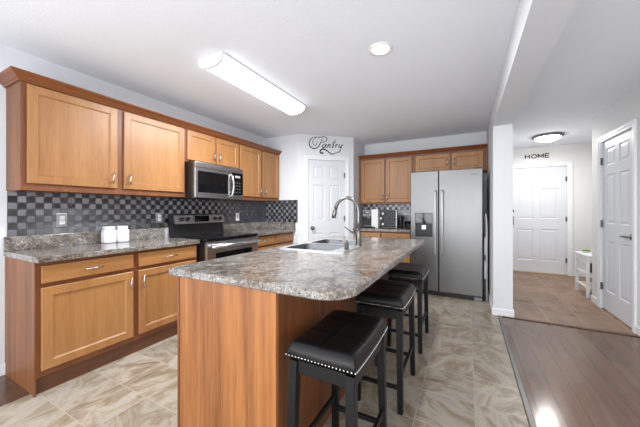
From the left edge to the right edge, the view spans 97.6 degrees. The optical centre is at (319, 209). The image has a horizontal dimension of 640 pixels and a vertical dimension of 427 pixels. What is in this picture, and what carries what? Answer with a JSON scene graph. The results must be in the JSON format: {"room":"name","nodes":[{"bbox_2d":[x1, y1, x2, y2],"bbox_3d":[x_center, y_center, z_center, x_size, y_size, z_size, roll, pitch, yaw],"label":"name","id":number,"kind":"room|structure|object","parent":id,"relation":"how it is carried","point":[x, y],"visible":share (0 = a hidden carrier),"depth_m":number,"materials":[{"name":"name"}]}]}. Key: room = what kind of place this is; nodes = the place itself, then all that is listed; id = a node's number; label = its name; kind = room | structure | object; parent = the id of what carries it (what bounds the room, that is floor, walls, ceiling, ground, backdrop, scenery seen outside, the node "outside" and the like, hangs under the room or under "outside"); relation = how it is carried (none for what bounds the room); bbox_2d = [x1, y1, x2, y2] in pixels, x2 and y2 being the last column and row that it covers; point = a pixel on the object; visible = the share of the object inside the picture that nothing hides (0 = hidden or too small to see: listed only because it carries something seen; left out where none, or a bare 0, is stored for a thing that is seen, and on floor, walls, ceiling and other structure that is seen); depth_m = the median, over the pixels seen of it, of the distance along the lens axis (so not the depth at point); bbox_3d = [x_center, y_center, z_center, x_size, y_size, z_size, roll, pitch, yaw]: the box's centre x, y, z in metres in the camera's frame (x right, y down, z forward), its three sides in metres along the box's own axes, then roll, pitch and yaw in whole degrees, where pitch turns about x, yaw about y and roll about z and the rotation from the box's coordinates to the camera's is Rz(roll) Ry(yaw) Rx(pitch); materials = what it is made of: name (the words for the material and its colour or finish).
{"room":"kitchen","nodes":[
{"label":"kitchen","id":0,"kind":"room"},
{"bbox_2d":[0,44,265,363],"bbox_3d":[-2.601,0.000,1.716,0.120,2.440,7.020,0,0,28],"label":"wall","id":1,"kind":"structure","parent":0,"point":[9,56],"depth_m":2.30,"materials":[{"name":"paint"}]},
{"bbox_2d":[0,363,4,375],"bbox_3d":[-2.577,1.177,1.618,0.013,0.085,1.070,0,0,28],"label":"baseboard","id":2,"kind":"structure","parent":1,"relation":"attached to","point":[2,366],"depth_m":2.06,"materials":[{"name":"white wood"}]},
{"bbox_2d":[6,81,184,197],"bbox_3d":[-1.894,-0.526,2.583,0.322,0.768,1.295,0,0,28],"label":"upper cabinet","id":3,"kind":"object","parent":1,"relation":"attached to","point":[57,142],"visible":1,"depth_m":2.28,"materials":[{"name":"brown wood"}]},
{"bbox_2d":[7,191,265,236],"bbox_3d":[-1.625,0.018,3.434,0.008,0.360,3.040,0,0,28],"label":"tile backsplash","id":4,"kind":"structure","parent":1,"relation":"attached to","point":[28,213],"depth_m":2.64,"materials":[{"name":"tile"}]},
{"bbox_2d":[57,213,67,226],"bbox_3d":[-2.178,0.085,2.365,0.009,0.116,0.072,0,0,28],"label":"power outlet","id":5,"kind":"object","parent":4,"relation":"attached to","point":[62,218],"visible":1,"depth_m":2.37,"materials":[{"name":"white plastic"}]},
{"bbox_2d":[156,212,161,222],"bbox_3d":[-1.786,0.085,3.112,0.009,0.116,0.072,0,0,28],"label":"power outlet","id":6,"kind":"object","parent":4,"relation":"attached to","point":[158,214],"visible":1,"depth_m":3.11,"materials":[{"name":"white plastic"}]},
{"bbox_2d":[0,66,281,154],"bbox_3d":[-1.498,-0.937,3.328,0.332,0.062,3.106,0,0,28],"label":"crown molding","id":7,"kind":"structure","parent":1,"relation":"attached to","point":[10,75],"depth_m":2.40,"materials":[{"name":"brown wood"}]},
{"bbox_2d":[185,128,238,168],"bbox_3d":[-1.402,-0.726,3.520,0.322,0.368,0.822,0,0,28],"label":"upper cabinet","id":8,"kind":"object","parent":1,"relation":"attached to","point":[200,147],"visible":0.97,"depth_m":3.40,"materials":[{"name":"brown wood"}]},
{"bbox_2d":[170,161,242,199],"bbox_3d":[-1.347,-0.335,3.451,0.467,0.406,0.752,0,0,28],"label":"microwave","id":9,"kind":"object","parent":8,"relation":"attached to","point":[203,181],"visible":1,"depth_m":3.26,"materials":[{"name":"silver metal"}]},
{"bbox_2d":[238,144,278,201],"bbox_3d":[-0.996,-0.526,4.293,0.322,0.768,0.924,0,0,28],"label":"upper cabinet","id":10,"kind":"object","parent":1,"relation":"attached to","point":[260,168],"visible":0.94,"depth_m":4.19,"materials":[{"name":"brown wood"}]},
{"bbox_2d":[266,134,297,243],"bbox_3d":[-0.665,0.000,4.714,0.760,2.440,0.120,0,0,28],"label":"wall","id":11,"kind":"structure","parent":0,"point":[288,159],"depth_m":4.57,"materials":[{"name":"paint"}]},
{"bbox_2d":[266,200,297,221],"bbox_3d":[-0.638,0.018,4.627,0.631,0.360,0.008,0,0,28],"label":"tile backsplash","id":12,"kind":"structure","parent":11,"relation":"attached to","point":[281,210],"depth_m":4.61,"materials":[{"name":"tile"}]},
{"bbox_2d":[0,0,639,148],"bbox_3d":[0.701,-1.270,1.722,5.960,0.100,10.100,0,0,28],"label":"ceiling","id":13,"kind":"structure","parent":0,"point":[440,76],"depth_m":2.21,"materials":[{"name":"paint"}]},
{"bbox_2d":[198,51,305,115],"bbox_3d":[-0.578,-1.173,2.771,0.280,0.094,1.260,0,0,28],"label":"ceiling light","id":14,"kind":"object","parent":13,"relation":"attached to","point":[220,64],"visible":1,"depth_m":2.52,"materials":[{"name":"white plastic"}]},
{"bbox_2d":[368,42,392,55],"bbox_3d":[0.458,-1.212,2.120,0.184,0.014,0.184,0,0,28],"label":"recessed light","id":15,"kind":"object","parent":13,"relation":"in","point":[379,48],"visible":1,"depth_m":2.10,"materials":[{"name":"white plastic"}]},
{"bbox_2d":[493,0,578,125],"bbox_3d":[0.467,-1.097,0.105,0.190,0.245,7.020,0,0,28],"label":"ceiling beam","id":16,"kind":"structure","parent":13,"relation":"attached to","point":[538,25],"depth_m":1.75,"materials":[{"name":"paint"}]},
{"bbox_2d":[531,132,564,142],"bbox_3d":[3.732,-1.162,4.591,0.430,0.116,0.430,0,0,28],"label":"dome light","id":17,"kind":"object","parent":13,"relation":"attached to","point":[546,137],"visible":1,"depth_m":4.48,"materials":[{"name":"white glass"}]},
{"bbox_2d":[0,271,639,426],"bbox_3d":[0.683,1.245,1.731,6.000,0.050,10.100,0,0,28],"label":"floor","id":18,"kind":"structure","parent":0,"point":[464,376],"depth_m":2.03,"materials":[{"name":"tile"}]},
{"bbox_2d":[5,251,134,397],"bbox_3d":[-1.931,0.782,2.210,0.602,0.876,0.625,0,0,28],"label":"base cabinet","id":19,"kind":"object","parent":18,"relation":"on","point":[66,320],"visible":0.99,"depth_m":2.00,"materials":[{"name":"brown wood"}]},
{"bbox_2d":[3,228,199,262],"bbox_3d":[-1.791,0.272,2.482,0.599,0.144,1.240,0,0,28],"label":"countertop","id":20,"kind":"structure","parent":19,"relation":"on","point":[66,246],"depth_m":2.29,"materials":[{"name":"stone"}]},
{"bbox_2d":[101,226,115,242],"bbox_3d":[-1.967,0.230,2.608,0.103,0.151,0.102,0,0,28],"label":"canister","id":21,"kind":"object","parent":20,"relation":"on","point":[108,234],"visible":1,"depth_m":2.57,"materials":[{"name":"white ceramic"}]},
{"bbox_2d":[115,226,128,241],"bbox_3d":[-1.909,0.230,2.699,0.103,0.151,0.102,0,0,28],"label":"canister","id":22,"kind":"object","parent":20,"relation":"on","point":[122,232],"visible":0.96,"depth_m":2.66,"materials":[{"name":"white ceramic"}]},
{"bbox_2d":[133,244,196,352],"bbox_3d":[-1.643,0.782,2.759,0.602,0.876,0.613,0,0,28],"label":"base cabinet","id":23,"kind":"object","parent":18,"relation":"on","point":[155,289],"visible":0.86,"depth_m":2.53,"materials":[{"name":"brown wood"}]},
{"bbox_2d":[169,214,260,261],"bbox_3d":[-1.236,0.635,3.360,0.717,1.170,0.805,0,0,28],"label":"range","id":24,"kind":"object","parent":18,"relation":"on","point":[215,243],"visible":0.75,"depth_m":3.26,"materials":[{"name":"silver metal"}]},
{"bbox_2d":[170,231,257,241],"bbox_3d":[-1.241,0.310,3.363,0.597,0.030,0.805,0,0,28],"label":"cooktop","id":25,"kind":"object","parent":24,"relation":"in","point":[204,236],"depth_m":3.24,"materials":[{"name":"black glass"}]},
{"bbox_2d":[258,232,292,249],"bbox_3d":[-0.886,0.782,4.201,0.602,0.876,0.991,0,0,28],"label":"base cabinet","id":26,"kind":"object","parent":18,"relation":"on","point":[280,239],"visible":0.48,"depth_m":4.09,"materials":[{"name":"brown wood"}]},
{"bbox_2d":[223,222,295,235],"bbox_3d":[-0.888,0.272,4.202,0.599,0.144,0.991,0,0,28],"label":"countertop","id":27,"kind":"structure","parent":26,"relation":"on","point":[262,228],"depth_m":4.37,"materials":[{"name":"stone"}]},
{"bbox_2d":[177,272,388,426],"bbox_3d":[0.003,0.782,2.234,0.641,0.875,2.041,0,0,28],"label":"kitchen island","id":28,"kind":"object","parent":18,"relation":"on","point":[233,342],"visible":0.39,"depth_m":1.33,"materials":[{"name":"brown wood"}]},
{"bbox_2d":[169,236,423,300],"bbox_3d":[0.136,0.325,2.185,1.020,0.038,2.125,0,0,28],"label":"island countertop","id":29,"kind":"structure","parent":28,"relation":"on","point":[323,276],"depth_m":1.47,"materials":[{"name":"stone"}]},
{"bbox_2d":[278,238,376,253],"bbox_3d":[0.107,0.396,2.462,0.570,0.192,0.860,0,0,28],"label":"sink","id":30,"kind":"object","parent":29,"relation":"in","point":[326,245],"visible":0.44,"depth_m":2.47,"materials":[{"name":"silver metal"}]},
{"bbox_2d":[339,239,348,249],"bbox_3d":[0.187,0.263,2.149,0.076,0.076,0.039,0,0,28],"label":"soap dispenser","id":31,"kind":"object","parent":30,"relation":"on","point":[344,240],"visible":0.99,"depth_m":2.13,"materials":[{"name":"silver metal"}]},
{"bbox_2d":[332,196,361,245],"bbox_3d":[0.218,0.090,2.405,0.280,0.420,0.109,0,0,28],"label":"kitchen faucet","id":32,"kind":"object","parent":29,"relation":"on","point":[357,234],"visible":1,"depth_m":2.36,"materials":[{"name":"silver metal"}]},
{"bbox_2d":[285,310,387,426],"bbox_3d":[0.100,0.876,1.278,0.310,0.687,0.475,0,0,28],"label":"bar stool","id":33,"kind":"object","parent":18,"relation":"on","point":[338,350],"visible":1,"depth_m":1.14,"materials":[{"name":"black leather"}]},
{"bbox_2d":[354,231,410,279],"bbox_3d":[1.112,0.782,4.755,0.945,0.876,0.642,0,0,28],"label":"base cabinet","id":34,"kind":"object","parent":18,"relation":"on","point":[400,235],"visible":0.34,"depth_m":4.43,"materials":[{"name":"brown wood"}]},
{"bbox_2d":[353,221,410,232],"bbox_3d":[1.115,0.272,4.759,0.945,0.144,0.634,0,0,28],"label":"countertop","id":35,"kind":"structure","parent":34,"relation":"on","point":[398,229],"depth_m":4.53,"materials":[{"name":"stone"}]},
{"bbox_2d":[361,209,381,227],"bbox_3d":[0.893,0.148,4.880,0.305,0.315,0.288,0,0,28],"label":"coffee maker","id":36,"kind":"object","parent":35,"relation":"on","point":[371,217],"visible":0.94,"depth_m":4.78,"materials":[{"name":"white plastic"}]},
{"bbox_2d":[380,210,397,227],"bbox_3d":[1.176,0.153,4.778,0.281,0.305,0.110,0,0,28],"label":"rack","id":37,"kind":"object","parent":35,"relation":"on","point":[390,217],"visible":0.92,"depth_m":4.78,"materials":[{"name":"black plastic"}]},
{"bbox_2d":[398,215,403,227],"bbox_3d":[1.359,0.198,4.708,0.088,0.215,0.088,0,0,28],"label":"travel mug","id":38,"kind":"object","parent":35,"relation":"on","point":[400,217],"visible":0.89,"depth_m":4.67,"materials":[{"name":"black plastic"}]},
{"bbox_2d":[405,221,410,227],"bbox_3d":[1.479,0.246,4.667,0.124,0.116,0.124,0,0,28],"label":"glass jar","id":39,"kind":"object","parent":35,"relation":"on","point":[407,223],"visible":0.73,"depth_m":4.62,"materials":[{"name":"black glass"}]},
{"bbox_2d":[355,279,415,415],"bbox_3d":[0.467,0.876,1.940,0.310,0.687,0.475,0,0,28],"label":"bar stool","id":40,"kind":"object","parent":18,"relation":"on","point":[398,296],"visible":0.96,"depth_m":1.78,"materials":[{"name":"black leather"}]},
{"bbox_2d":[387,262,428,353],"bbox_3d":[0.841,0.876,2.647,0.310,0.687,0.475,0,0,28],"label":"bar stool","id":41,"kind":"object","parent":18,"relation":"on","point":[417,272],"visible":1,"depth_m":2.49,"materials":[{"name":"black paint"}]},
{"bbox_2d":[411,167,482,301],"bbox_3d":[1.896,0.325,4.206,0.918,1.790,0.829,0,0,28],"label":"refrigerator","id":42,"kind":"object","parent":18,"relation":"on","point":[447,205],"visible":0.99,"depth_m":3.86,"materials":[{"name":"silver metal"}]},
{"bbox_2d":[483,213,487,300],"bbox_3d":[2.282,0.630,3.873,0.044,1.160,0.322,0,0,28],"label":"step stool","id":43,"kind":"object","parent":18,"relation":"on","point":[485,236],"visible":0.98,"depth_m":3.74,"materials":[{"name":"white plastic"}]},
{"bbox_2d":[498,315,535,426],"bbox_3d":[0.437,1.216,0.126,0.033,0.009,7.030,0,0,28],"label":"trim","id":44,"kind":"structure","parent":18,"relation":"on","point":[527,408],"depth_m":1.99,"materials":[{"name":"metal"}]},
{"bbox_2d":[502,316,639,336],"bbox_3d":[2.588,1.215,2.956,1.125,0.010,0.050,0,0,28],"label":"trim","id":45,"kind":"structure","parent":18,"relation":"on","point":[520,318],"depth_m":2.91,"materials":[{"name":"brown wood"}]},
{"bbox_2d":[575,251,591,298],"bbox_3d":[4.097,0.925,3.920,0.690,0.590,0.490,0,0,28],"label":"side table","id":46,"kind":"object","parent":18,"relation":"on","point":[587,257],"visible":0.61,"depth_m":4.03,"materials":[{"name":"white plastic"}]},
{"bbox_2d":[576,268,591,274],"bbox_3d":[4.092,0.882,3.911,0.670,0.015,0.430,0,0,28],"label":"shelf","id":47,"kind":"object","parent":46,"relation":"attached to","point":[577,269],"depth_m":4.05,"materials":[{"name":"white wood"}]},
{"bbox_2d":[576,281,591,288],"bbox_3d":[4.092,1.080,3.911,0.670,0.020,0.430,0,0,28],"label":"shelf","id":48,"kind":"object","parent":46,"relation":"attached to","point":[583,283],"depth_m":4.03,"materials":[{"name":"white wood"}]},
{"bbox_2d":[298,134,352,242],"bbox_3d":[0.092,0.000,4.659,0.957,2.440,0.100,0,0,-15],"label":"wall","id":49,"kind":"structure","parent":0,"point":[304,148],"depth_m":4.57,"materials":[{"name":"paint"}]},
{"bbox_2d":[309,136,342,154],"bbox_3d":[0.102,-1.062,4.608,0.592,0.292,0.002,0,0,-15],"label":"wall decal","id":50,"kind":"object","parent":49,"relation":"attached to","point":[322,136],"depth_m":4.60,"materials":[{"name":"black"}]},
{"bbox_2d":[308,160,344,240],"bbox_3d":[0.123,0.198,4.611,0.640,2.029,0.103,0,0,-15],"label":"door","id":51,"kind":"structure","parent":49,"relation":"in","point":[326,179],"depth_m":4.62,"materials":[{"name":"white wood"}]},
{"bbox_2d":[304,155,348,241],"bbox_3d":[0.107,0.167,4.648,0.768,2.107,0.108,0,0,-15],"label":"trim","id":52,"kind":"structure","parent":49,"relation":"attached to","point":[306,157],"depth_m":4.57,"materials":[{"name":"white wood"}]},
{"bbox_2d":[353,138,364,235],"bbox_3d":[0.651,0.000,5.027,0.120,2.440,0.593,0,0,28],"label":"wall","id":53,"kind":"structure","parent":0,"point":[358,147],"depth_m":4.87,"materials":[{"name":"paint"}]},
{"bbox_2d":[365,131,486,233],"bbox_3d":[1.702,0.000,4.878,2.120,2.440,0.120,0,0,28],"label":"wall","id":54,"kind":"structure","parent":0,"point":[477,138],"depth_m":4.67,"materials":[{"name":"paint"}]},
{"bbox_2d":[359,155,413,204],"bbox_3d":[1.174,-0.496,4.887,0.932,0.788,0.352,0,0,28],"label":"upper cabinet","id":55,"kind":"object","parent":54,"relation":"attached to","point":[381,180],"visible":0.98,"depth_m":4.75,"materials":[{"name":"brown wood"}]},
{"bbox_2d":[365,204,410,220],"bbox_3d":[1.268,0.043,5.032,0.965,0.310,0.008,0,0,28],"label":"tile backsplash","id":56,"kind":"structure","parent":54,"relation":"attached to","point":[403,209],"depth_m":4.96,"materials":[{"name":"tile"}]},
{"bbox_2d":[414,149,487,172],"bbox_3d":[2.045,-0.735,4.429,1.033,0.310,0.352,0,0,28],"label":"upper cabinet","id":57,"kind":"object","parent":54,"relation":"attached to","point":[471,159],"visible":0.94,"depth_m":4.28,"materials":[{"name":"brown wood"}]},
{"bbox_2d":[358,144,487,159],"bbox_3d":[1.559,-0.925,4.510,1.960,0.062,0.060,0,0,28],"label":"crown molding","id":58,"kind":"structure","parent":57,"relation":"attached to","point":[479,146],"depth_m":4.44,"materials":[{"name":"brown wood"}]},
{"bbox_2d":[487,108,512,309],"bbox_3d":[2.780,0.000,4.510,0.190,2.440,2.930,0,0,28],"label":"wall","id":59,"kind":"structure","parent":0,"point":[499,138],"depth_m":3.23,"materials":[{"name":"paint"}]},
{"bbox_2d":[488,290,513,316],"bbox_3d":[2.775,1.177,4.500,0.216,0.085,2.933,0,0,28],"label":"baseboard","id":60,"kind":"structure","parent":59,"relation":"attached to","point":[495,311],"depth_m":3.22,"materials":[{"name":"white wood"}]},
{"bbox_2d":[513,142,591,271],"bbox_3d":[4.573,0.000,5.290,2.260,2.440,0.120,0,0,28],"label":"wall","id":61,"kind":"structure","parent":0,"point":[580,154],"depth_m":5.13,"materials":[{"name":"paint"}]},
{"bbox_2d":[526,159,546,161],"bbox_3d":[4.186,-0.950,5.423,0.330,0.030,0.004,0,0,28],"label":"wall plaque","id":62,"kind":"object","parent":61,"relation":"attached to","point":[546,159],"visible":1,"depth_m":5.42,"materials":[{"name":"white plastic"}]},
{"bbox_2d":[513,166,566,273],"bbox_3d":[4.203,0.189,5.410,0.906,2.022,0.106,0,0,28],"label":"door","id":63,"kind":"structure","parent":61,"relation":"in","point":[539,194],"depth_m":5.41,"materials":[{"name":"white wood"}]},
{"bbox_2d":[513,270,567,275],"bbox_3d":[4.196,1.210,5.410,0.910,0.020,0.080,0,0,28],"label":"trim","id":64,"kind":"structure","parent":61,"relation":"attached to","point":[513,270],"depth_m":5.38,"materials":[{"name":"brown wood"}]},
{"bbox_2d":[513,161,572,275],"bbox_3d":[4.217,0.158,5.450,1.060,2.125,0.108,0,0,28],"label":"trim","id":65,"kind":"structure","parent":61,"relation":"attached to","point":[569,164],"depth_m":5.19,"materials":[{"name":"white wood"}]},
{"bbox_2d":[573,272,591,277],"bbox_3d":[4.495,1.177,5.256,2.127,0.085,0.013,0,0,28],"label":"baseboard","id":66,"kind":"structure","parent":61,"relation":"attached to","point":[581,274],"depth_m":5.10,"materials":[{"name":"white wood"}]},
{"bbox_2d":[592,84,639,327],"bbox_3d":[1.782,0.000,0.081,0.120,2.440,8.200,0,0,28],"label":"wall","id":67,"kind":"structure","parent":0,"point":[625,109],"depth_m":3.15,"materials":[{"name":"paint"}]},
{"bbox_2d":[591,295,639,335],"bbox_3d":[2.222,1.177,-0.143,1.133,0.085,8.213,0,0,28],"label":"baseboard","id":68,"kind":"structure","parent":67,"relation":"attached to","point":[593,299],"depth_m":2.75,"materials":[{"name":"white wood"}]},
{"bbox_2d":[600,129,631,327],"bbox_3d":[3.326,0.190,3.159,0.101,2.044,0.771,0,0,28],"label":"door","id":69,"kind":"structure","parent":67,"relation":"in","point":[616,161],"depth_m":3.11,"materials":[{"name":"white wood"}]},
{"bbox_2d":[597,118,636,333],"bbox_3d":[3.358,0.159,3.136,0.108,2.122,0.899,0,0,28],"label":"trim","id":70,"kind":"structure","parent":67,"relation":"attached to","point":[632,124],"depth_m":2.95,"materials":[{"name":"white wood"}]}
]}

